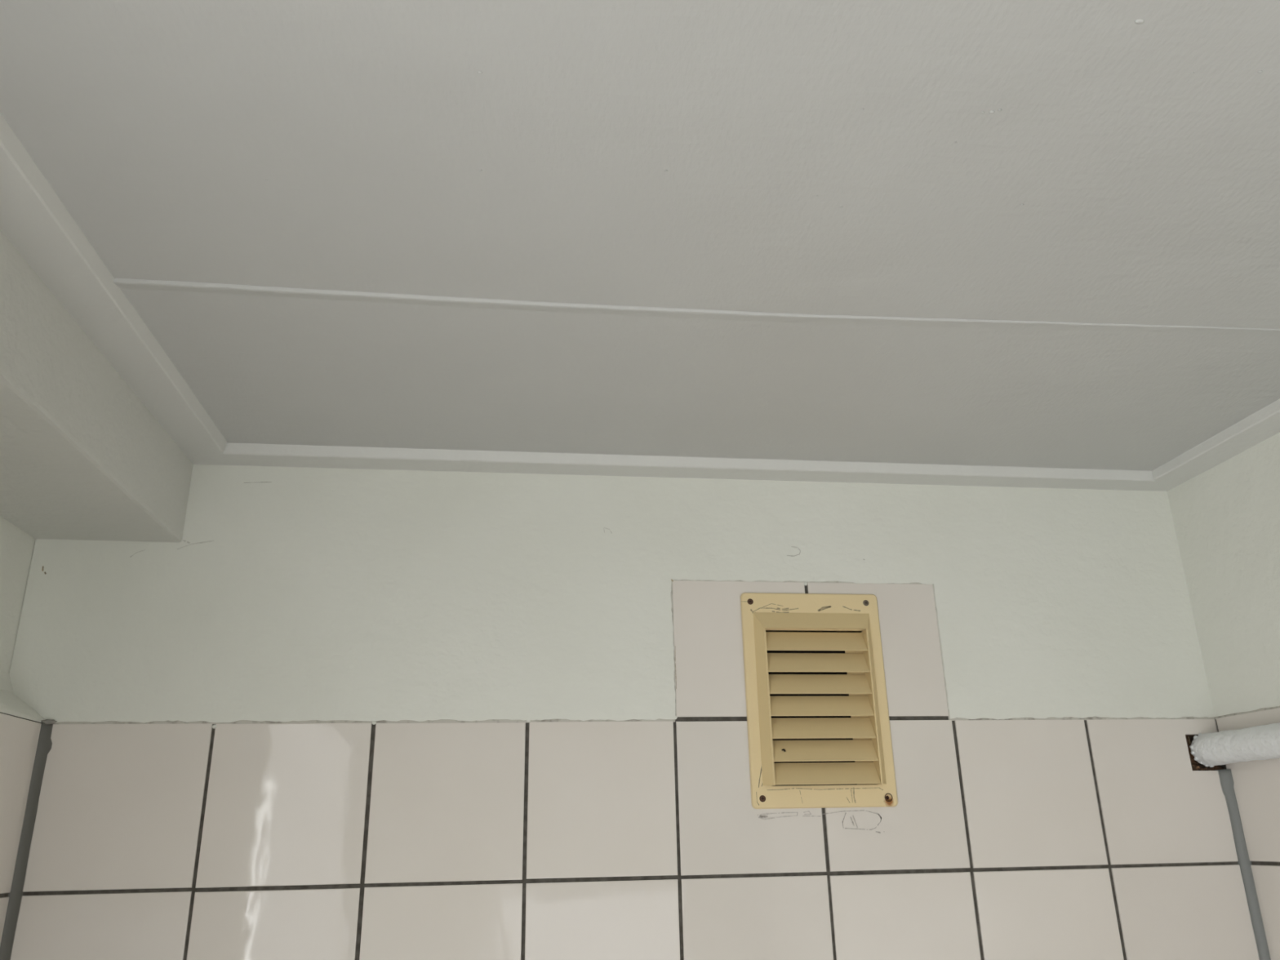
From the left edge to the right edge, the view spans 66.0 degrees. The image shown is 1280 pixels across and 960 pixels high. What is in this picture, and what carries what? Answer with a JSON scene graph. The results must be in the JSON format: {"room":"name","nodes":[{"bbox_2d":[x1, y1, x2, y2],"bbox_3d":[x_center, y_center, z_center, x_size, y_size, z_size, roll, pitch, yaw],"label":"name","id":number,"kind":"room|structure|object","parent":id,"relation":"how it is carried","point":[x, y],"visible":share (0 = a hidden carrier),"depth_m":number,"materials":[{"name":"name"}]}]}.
{"room":"bathroom","nodes":[
{"label":"bathroom","id":0,"kind":"room"},
{"bbox_2d":[0,516,44,945],"bbox_3d":[-0.486,0.661,-0.330,0.141,2.580,2.102,2,-20,-7],"label":"wall","id":1,"kind":"structure","parent":0,"point":[20,723],"depth_m":0.91,"materials":[{"name":"paint"}]},
{"bbox_2d":[0,229,193,542],"bbox_3d":[-0.406,-0.345,0.048,0.142,0.109,2.099,2,-20,-7],"label":"beam","id":2,"kind":"structure","parent":1,"relation":"attached to","point":[82,457],"depth_m":0.81,"materials":[{"name":"paint"}]},
{"bbox_2d":[0,112,226,464],"bbox_3d":[-0.315,-0.380,0.073,0.045,0.015,2.099,2,-20,-7],"label":"trim","id":3,"kind":"structure","parent":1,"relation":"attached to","point":[33,218],"depth_m":0.72,"materials":[{"name":"white paint"}]},
{"bbox_2d":[0,464,1271,959],"bbox_3d":[0.025,1.055,0.785,1.503,2.580,0.129,2,-20,-7],"label":"wall","id":4,"kind":"structure","parent":0,"point":[350,713],"depth_m":1.01,"materials":[{"name":"tile"}]},
{"bbox_2d":[193,442,1166,491],"bbox_3d":[0.084,-0.015,1.102,1.121,0.015,0.040,2,-20,-7],"label":"trim","id":5,"kind":"structure","parent":4,"relation":"attached to","point":[233,454],"depth_m":1.09,"materials":[{"name":"white paint"}]},
{"bbox_2d":[740,592,897,808],"bbox_3d":[0.189,0.230,1.044,0.154,0.224,0.018,2,-20,-7],"label":"air vent","id":6,"kind":"object","parent":4,"relation":"in","point":[870,748],"visible":1,"depth_m":1.04,"materials":[{"name":"plastic"}]},
{"bbox_2d":[753,612,886,786],"bbox_3d":[0.189,0.229,1.044,0.132,0.181,0.018,2,-20,-7],"label":"louver","id":7,"kind":"object","parent":6,"relation":"attached to","point":[864,682],"depth_m":1.04,"materials":[{"name":"beige plastic"}]},
{"bbox_2d":[0,0,1279,471],"bbox_3d":[0.151,-0.404,0.127,1.463,0.063,2.260,2,-20,-7],"label":"ceiling","id":8,"kind":"structure","parent":0,"point":[1033,233],"depth_m":0.66,"materials":[{"name":"paint"}]},
{"bbox_2d":[1167,432,1279,959],"bbox_3d":[0.845,0.698,-0.156,0.101,2.580,2.102,2,-20,-7],"label":"wall","id":9,"kind":"structure","parent":0,"point":[1226,517],"depth_m":1.06,"materials":[{"name":"paint"}]},
{"bbox_2d":[1151,398,1279,491],"bbox_3d":[0.752,-0.351,0.212,0.044,0.015,2.099,2,-20,-7],"label":"trim","id":10,"kind":"structure","parent":9,"relation":"attached to","point":[1264,424],"depth_m":1.06,"materials":[{"name":"white paint"}]},
{"bbox_2d":[1189,722,1279,767],"bbox_3d":[0.759,-0.052,0.127,0.037,0.037,2.082,2,-20,-7],"label":"pipe","id":11,"kind":"object","parent":9,"relation":"attached to","point":[1262,742],"visible":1,"depth_m":1.02,"materials":[{"name":"white paint"}]}
]}

